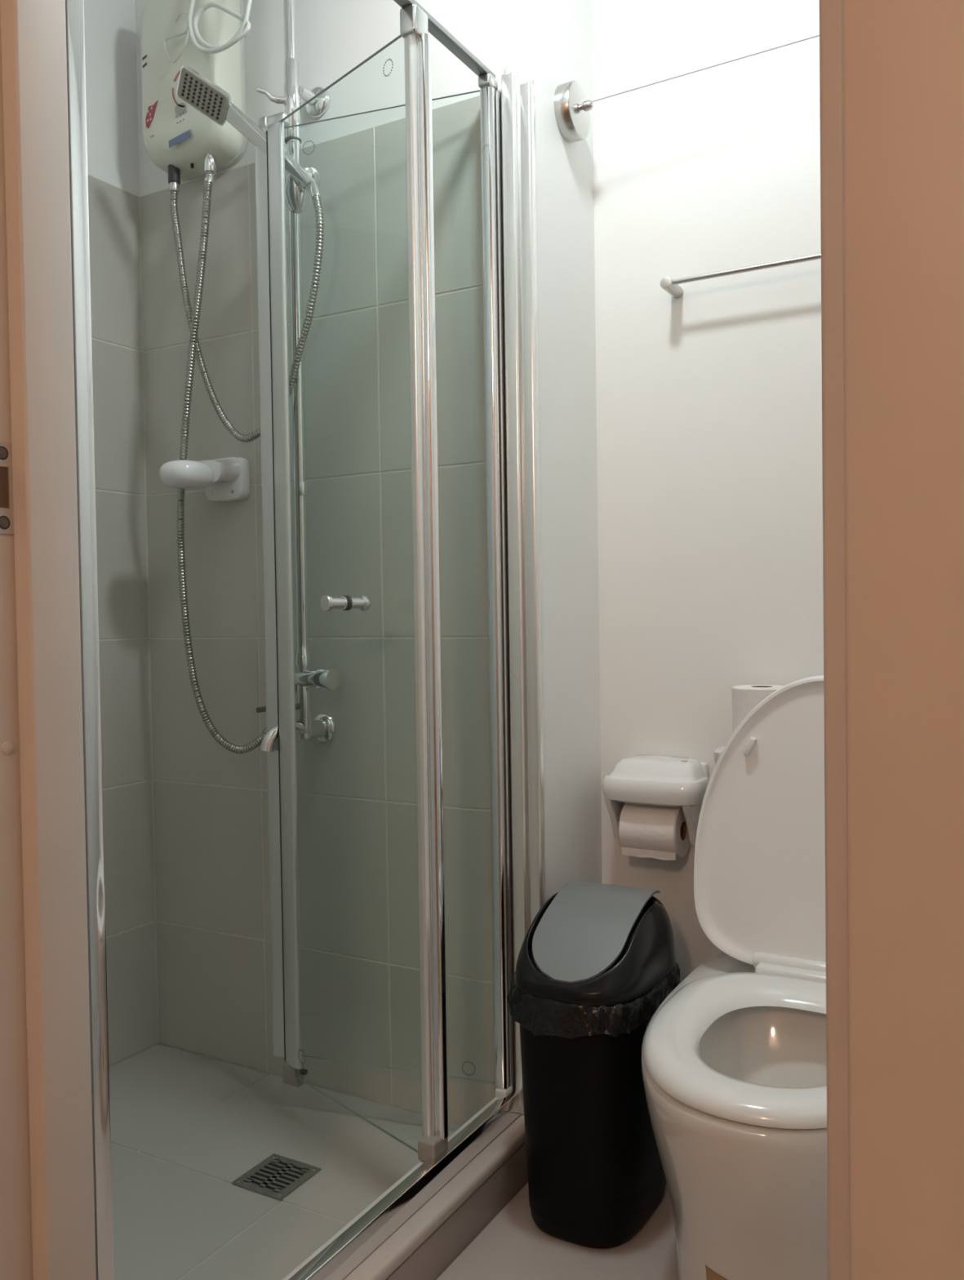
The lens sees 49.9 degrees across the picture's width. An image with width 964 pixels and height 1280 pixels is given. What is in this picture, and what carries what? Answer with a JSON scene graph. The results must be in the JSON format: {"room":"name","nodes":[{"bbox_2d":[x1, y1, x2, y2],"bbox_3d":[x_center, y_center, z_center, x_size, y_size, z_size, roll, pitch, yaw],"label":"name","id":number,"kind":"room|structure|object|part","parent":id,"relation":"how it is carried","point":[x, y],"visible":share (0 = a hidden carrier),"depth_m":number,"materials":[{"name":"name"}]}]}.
{"room":"bathroom","nodes":[
{"label":"bathroom","id":0,"kind":"room"},
{"bbox_2d":[83,0,158,1067],"bbox_3d":[-1.000,-0.216,1.782,0.120,2.420,0.988,0,2,30],"label":"wall","id":1,"kind":"structure","parent":0,"point":[109,25],"depth_m":2.12,"materials":[{"name":"tile"}]},
{"bbox_2d":[108,1044,462,1279],"bbox_3d":[-0.539,0.931,1.616,0.848,0.120,0.888,0,2,30],"label":"floor","id":2,"kind":"structure","parent":0,"point":[184,1126],"depth_m":1.72,"materials":[{"name":"tile"}]},
{"bbox_2d":[231,1153,321,1200],"bbox_3d":[-0.331,0.865,1.672,0.101,0.004,0.101,0,2,30],"label":"floor drain","id":3,"kind":"object","parent":2,"relation":"on","point":[276,1176],"visible":1,"depth_m":1.67,"materials":[{"name":"silver metal"}]},
{"bbox_2d":[342,1114,528,1279],"bbox_3d":[-0.141,0.892,1.388,0.070,0.158,0.886,0,2,30],"label":"shower curb","id":4,"kind":"object","parent":2,"relation":"on","point":[423,1247],"visible":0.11,"depth_m":1.51,"materials":[{"name":"tile"}]},
{"bbox_2d":[65,0,545,1279],"bbox_3d":[-0.339,-0.064,1.469,0.510,1.755,0.886,0,2,30],"label":"shower enclosure","id":5,"kind":"object","parent":4,"relation":"on","point":[508,128],"visible":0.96,"depth_m":1.71,"materials":[{"name":"silver metal"}]},
{"bbox_3d":[-0.238,-0.060,1.677,0.038,0.027,0.027,-2,2,-41],"label":"door knob","id":6,"kind":"part","parent":5,"relation":"part of","materials":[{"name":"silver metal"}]},
{"bbox_3d":[-0.220,-0.059,1.689,0.005,1.684,0.374,-2,2,-41],"label":"glass panel","id":7,"kind":"part","parent":5,"relation":"part of","materials":[{"name":"grey"}]},
{"bbox_3d":[-0.206,-0.061,1.706,0.038,0.027,0.027,-2,2,-41],"label":"door knob","id":8,"kind":"part","parent":5,"relation":"part of","materials":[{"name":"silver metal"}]},
{"bbox_3d":[-0.171,-0.079,1.809,0.407,1.672,0.005,0,1,19],"label":"glass panel","id":9,"kind":"part","parent":5,"relation":"part of","materials":[{"name":"grey"}]},
{"bbox_3d":[-0.149,0.792,1.389,0.022,0.042,0.885,0,2,30],"label":"rail","id":10,"kind":"part","parent":5,"relation":"part of","materials":[{"name":"silver metal"}]},
{"bbox_3d":[-0.198,-0.921,1.349,0.020,0.009,0.863,0,2,30],"label":"rail","id":11,"kind":"part","parent":5,"relation":"part of","materials":[{"name":"grey metal"}]},
{"bbox_2d":[134,0,602,1124],"bbox_3d":[-0.272,-0.235,2.137,1.038,2.420,0.352,0,2,30],"label":"wall","id":12,"kind":"structure","parent":0,"point":[357,795],"depth_m":1.91,"materials":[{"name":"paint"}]},
{"bbox_2d":[140,0,247,192],"bbox_3d":[-0.572,-1.082,2.029,0.211,0.386,0.089,0,2,30],"label":"water heater","id":13,"kind":"object","parent":12,"relation":"attached to","point":[180,140],"visible":0.92,"depth_m":2.00,"materials":[{"name":"white plastic"}]},
{"bbox_2d":[146,106,152,122],"bbox_3d":[-0.649,-1.027,2.023,0.016,0.027,0.001,0,2,30],"label":"print","id":14,"kind":"object","parent":13,"relation":"attached to","point":[149,108],"depth_m":2.02,"materials":[{"name":"red"}]},
{"bbox_2d":[150,110,186,137],"bbox_3d":[-0.606,-0.998,2.001,0.099,0.030,0.001,0,2,30],"label":"print","id":15,"kind":"object","parent":13,"relation":"attached to","point":[163,123],"depth_m":2.00,"materials":[{"name":"white plastic"}]},
{"bbox_2d":[163,0,190,62],"bbox_3d":[-0.573,-1.217,1.963,0.081,0.240,0.015,0,2,30],"label":"cable","id":16,"kind":"object","parent":13,"relation":"hanging from","point":[186,31],"visible":0.77,"depth_m":1.96,"materials":[{"name":"white plastic"}]},
{"bbox_3d":[-0.553,-1.102,2.061,0.211,0.348,0.012,0,2,30],"label":"plate","id":17,"kind":"part","parent":13,"relation":"part of","materials":[{"name":"white plastic"}]},
{"bbox_2d":[187,0,252,53],"bbox_3d":[-0.455,-1.252,1.925,0.199,0.372,0.126,0,2,30],"label":"power cable","id":18,"kind":"object","parent":13,"relation":"attached to","point":[245,28],"visible":1,"depth_m":1.89,"materials":[{"name":"white plastic"}]},
{"bbox_2d":[176,170,297,754],"bbox_3d":[-0.475,-0.346,1.962,0.293,1.125,0.071,0,2,30],"label":"supply hose","id":19,"kind":"object","parent":13,"relation":"hanging from","point":[209,179],"visible":0.91,"depth_m":1.99,"materials":[{"name":"silver metal"}]},
{"bbox_2d":[170,180,324,442],"bbox_3d":[-0.444,-0.630,1.924,0.435,0.521,0.032,0,2,37],"label":"shower hose","id":20,"kind":"object","parent":13,"relation":"attached to","point":[313,186],"visible":0.9,"depth_m":1.93,"materials":[{"name":"silver metal"}]},
{"bbox_2d":[159,456,249,502],"bbox_3d":[-0.542,-0.316,1.997,0.110,0.086,0.153,0,2,30],"label":"soap dish","id":21,"kind":"object","parent":12,"relation":"attached to","point":[227,479],"visible":1,"depth_m":1.99,"materials":[{"name":"white plastic"}]},
{"bbox_3d":[-0.565,-0.315,1.979,0.088,0.052,0.100,0,2,30],"label":"dish","id":22,"kind":"part","parent":21,"relation":"part of","materials":[{"name":"white plastic"}]},
{"bbox_3d":[-0.523,-0.329,2.026,0.102,0.054,0.055,0,2,30],"label":"bracket arm","id":23,"kind":"part","parent":21,"relation":"part of","materials":[{"name":"white plastic"}]},
{"bbox_3d":[-0.507,-0.318,2.052,0.104,0.086,0.022,0,2,30],"label":"wall plate","id":24,"kind":"part","parent":21,"relation":"part of","materials":[{"name":"white plastic"}]},
{"bbox_2d":[256,0,339,752],"bbox_3d":[-0.346,-0.618,1.888,0.153,1.640,0.128,-1,1,-17],"label":"shower riser","id":25,"kind":"object","parent":12,"relation":"attached to","point":[322,727],"visible":0.84,"depth_m":1.89,"materials":[{"name":"silver metal"}]},
{"bbox_2d":[176,65,317,188],"bbox_3d":[-0.422,-0.911,1.860,0.274,0.241,0.057,-1,1,11],"label":"shower","id":26,"kind":"object","parent":25,"relation":"attached to","point":[193,88],"visible":0.99,"depth_m":1.86,"materials":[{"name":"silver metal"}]},
{"bbox_3d":[-0.505,-0.982,1.870,0.099,0.084,0.039,-1,1,0],"label":"plate","id":27,"kind":"part","parent":26,"relation":"part of","materials":[{"name":"beige plastic"}]},
{"bbox_3d":[-0.383,-0.882,1.849,0.194,0.183,0.027,0,1,20],"label":"handle","id":28,"kind":"part","parent":26,"relation":"part of","materials":[{"name":"silver metal"}]},
{"bbox_3d":[-0.378,-0.984,1.871,0.056,0.028,0.015,-1,1,-14],"label":"diverter lever","id":29,"kind":"part","parent":25,"relation":"part of","materials":[{"name":"silver metal"}]},
{"bbox_3d":[-0.377,0.126,1.917,0.080,0.018,0.034,0,2,30],"label":"valve lever","id":30,"kind":"part","parent":25,"relation":"part of","materials":[{"name":"grey metal"}]},
{"bbox_3d":[-0.359,0.175,1.886,0.097,0.054,0.027,-2,2,-38],"label":"spout","id":31,"kind":"part","parent":25,"relation":"part of","materials":[{"name":"silver metal"}]},
{"bbox_3d":[-0.313,-0.822,1.852,0.040,0.044,0.044,-2,2,-39],"label":"bracket knob","id":32,"kind":"part","parent":25,"relation":"part of","materials":[{"name":"silver metal"}]},
{"bbox_2d":[554,34,819,142],"bbox_3d":[0.562,-0.932,1.602,0.943,0.104,0.096,0,2,28],"label":"clothesline","id":33,"kind":"object","parent":12,"relation":"attached to","point":[572,108],"visible":0.97,"depth_m":1.79,"materials":[{"name":"silver metal"}]},
{"bbox_3d":[0.183,-0.933,1.808,0.022,0.017,0.017,0,2,30],"label":"pull knob","id":34,"kind":"part","parent":33,"relation":"part of","materials":[{"name":"silver metal"}]},
{"bbox_3d":[0.596,-0.962,1.613,0.895,0.046,0.003,0,2,25],"label":"cord","id":35,"kind":"part","parent":33,"relation":"part of","materials":[{"name":"grey plastic"}]},
{"bbox_2d":[436,1181,678,1279],"bbox_3d":[0.336,0.943,1.208,0.953,0.090,1.237,0,2,30],"label":"floor","id":36,"kind":"structure","parent":0,"point":[512,1246],"depth_m":1.50,"materials":[{"name":"tile"}]},
{"bbox_2d":[514,880,675,1248],"bbox_3d":[0.183,0.645,1.630,0.212,0.489,0.289,0,2,30],"label":"trash bin","id":37,"kind":"object","parent":36,"relation":"on","point":[596,1174],"visible":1,"depth_m":1.52,"materials":[{"name":"black plastic"}]},
{"bbox_2d":[506,961,679,1039],"bbox_3d":[0.178,0.544,1.629,0.234,0.058,0.305,0,2,30],"label":"bag","id":38,"kind":"object","parent":37,"relation":"in","point":[540,1016],"visible":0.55,"depth_m":1.50,"materials":[{"name":"black plastic"}]},
{"bbox_3d":[0.180,0.465,1.625,0.211,0.112,0.289,0,2,30],"label":"bin lid","id":39,"kind":"part","parent":37,"relation":"part of","materials":[{"name":"black plastic"}]},
{"bbox_2d":[641,675,827,1279],"bbox_3d":[0.448,0.474,1.431,0.402,0.832,0.709,0,2,30],"label":"toilet","id":40,"kind":"object","parent":36,"relation":"on","point":[734,1058],"visible":0.62,"depth_m":1.46,"materials":[{"name":"white ceramic"}]},
{"bbox_3d":[0.583,0.192,1.670,0.402,0.025,0.145,0,2,30],"label":"cistern lid","id":41,"kind":"part","parent":40,"relation":"part of","materials":[{"name":"white ceramic"}]},
{"bbox_3d":[0.386,0.507,1.320,0.354,0.020,0.447,0,2,30],"label":"seat","id":42,"kind":"part","parent":40,"relation":"part of","materials":[{"name":"white plastic"}]},
{"bbox_3d":[0.441,0.704,1.419,0.402,0.373,0.668,0,2,30],"label":"bowl","id":43,"kind":"part","parent":40,"relation":"part of","materials":[{"name":"white ceramic"}]},
{"bbox_2d":[731,684,784,733],"bbox_3d":[0.470,0.128,1.739,0.099,0.100,0.099,0,2,30],"label":"toilet paper roll","id":44,"kind":"object","parent":40,"relation":"on","point":[745,698],"visible":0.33,"depth_m":1.71,"materials":[{"name":"white paper"}]},
{"bbox_3d":[0.513,0.276,1.554,0.392,0.444,0.078,0,2,30],"label":"lid","id":45,"kind":"part","parent":40,"relation":"part of","materials":[{"name":"white plastic"}]},
{"bbox_2d":[591,0,823,982],"bbox_3d":[0.696,-0.240,1.734,1.042,2.420,0.100,0,2,30],"label":"wall","id":46,"kind":"structure","parent":0,"point":[709,397],"depth_m":1.84,"materials":[{"name":"paint"}]},
{"bbox_2d":[601,755,709,845],"bbox_3d":[0.310,0.287,1.847,0.184,0.148,0.112,0,2,30],"label":"toilet paper holder","id":47,"kind":"object","parent":46,"relation":"attached to","point":[682,782],"visible":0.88,"depth_m":1.81,"materials":[{"name":"white plastic"}]},
{"bbox_3d":[0.244,0.315,1.885,0.012,0.093,0.090,0,2,30],"label":"arm","id":48,"kind":"part","parent":47,"relation":"part of","materials":[{"name":"white plastic"}]},
{"bbox_2d":[618,803,689,860],"bbox_3d":[0.311,0.338,1.856,0.104,0.095,0.096,0,2,30],"label":"toilet paper roll","id":49,"kind":"object","parent":47,"relation":"hanging from","point":[648,831],"visible":0.94,"depth_m":1.82,"materials":[{"name":"white paper"}]},
{"bbox_3d":[0.369,0.315,1.814,0.012,0.093,0.090,0,2,30],"label":"arm","id":50,"kind":"part","parent":47,"relation":"part of","materials":[{"name":"white plastic"}]},
{"bbox_3d":[0.333,0.286,1.891,0.163,0.132,0.012,0,2,30],"label":"wall plate","id":51,"kind":"part","parent":47,"relation":"part of","materials":[{"name":"white plastic"}]},
{"bbox_2d":[660,253,821,297],"bbox_3d":[0.575,-0.624,1.695,0.573,0.021,0.064,0,2,30],"label":"towel bar","id":52,"kind":"object","parent":46,"relation":"attached to","point":[672,286],"visible":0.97,"depth_m":1.76,"materials":[{"name":"silver metal"}]},
{"bbox_3d":[0.335,-0.623,1.831,0.021,0.021,0.064,0,2,30],"label":"post","id":53,"kind":"part","parent":52,"relation":"part of","materials":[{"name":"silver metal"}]},
{"bbox_3d":[0.566,-0.625,1.678,0.548,0.009,0.009,0,2,30],"label":"rod","id":54,"kind":"part","parent":52,"relation":"part of","materials":[{"name":"silver metal"}]},
{"bbox_3d":[-0.358,-0.205,0.909,1.862,2.420,0.099,0,2,30],"label":"wall","id":55,"kind":"structure","parent":0,"visible":0},
{"bbox_2d":[0,0,963,1279],"bbox_3d":[-0.104,-0.165,0.758,0.881,2.160,0.113,0,2,30],"label":"door frame","id":56,"kind":"structure","parent":55,"relation":"in","point":[891,72],"depth_m":0.53,"materials":[{"name":"beige wood"}]},
{"bbox_3d":[-0.432,-0.136,0.919,0.002,0.082,0.041,0,2,30],"label":"strike plate","id":57,"kind":"part","parent":56,"relation":"part of","materials":[{"name":"silver metal"}]},
{"bbox_3d":[0.221,-0.164,0.517,0.077,2.160,0.014,0,2,30],"label":"casing","id":58,"kind":"part","parent":56,"relation":"part of","materials":[{"name":"beige wood"}]}
]}

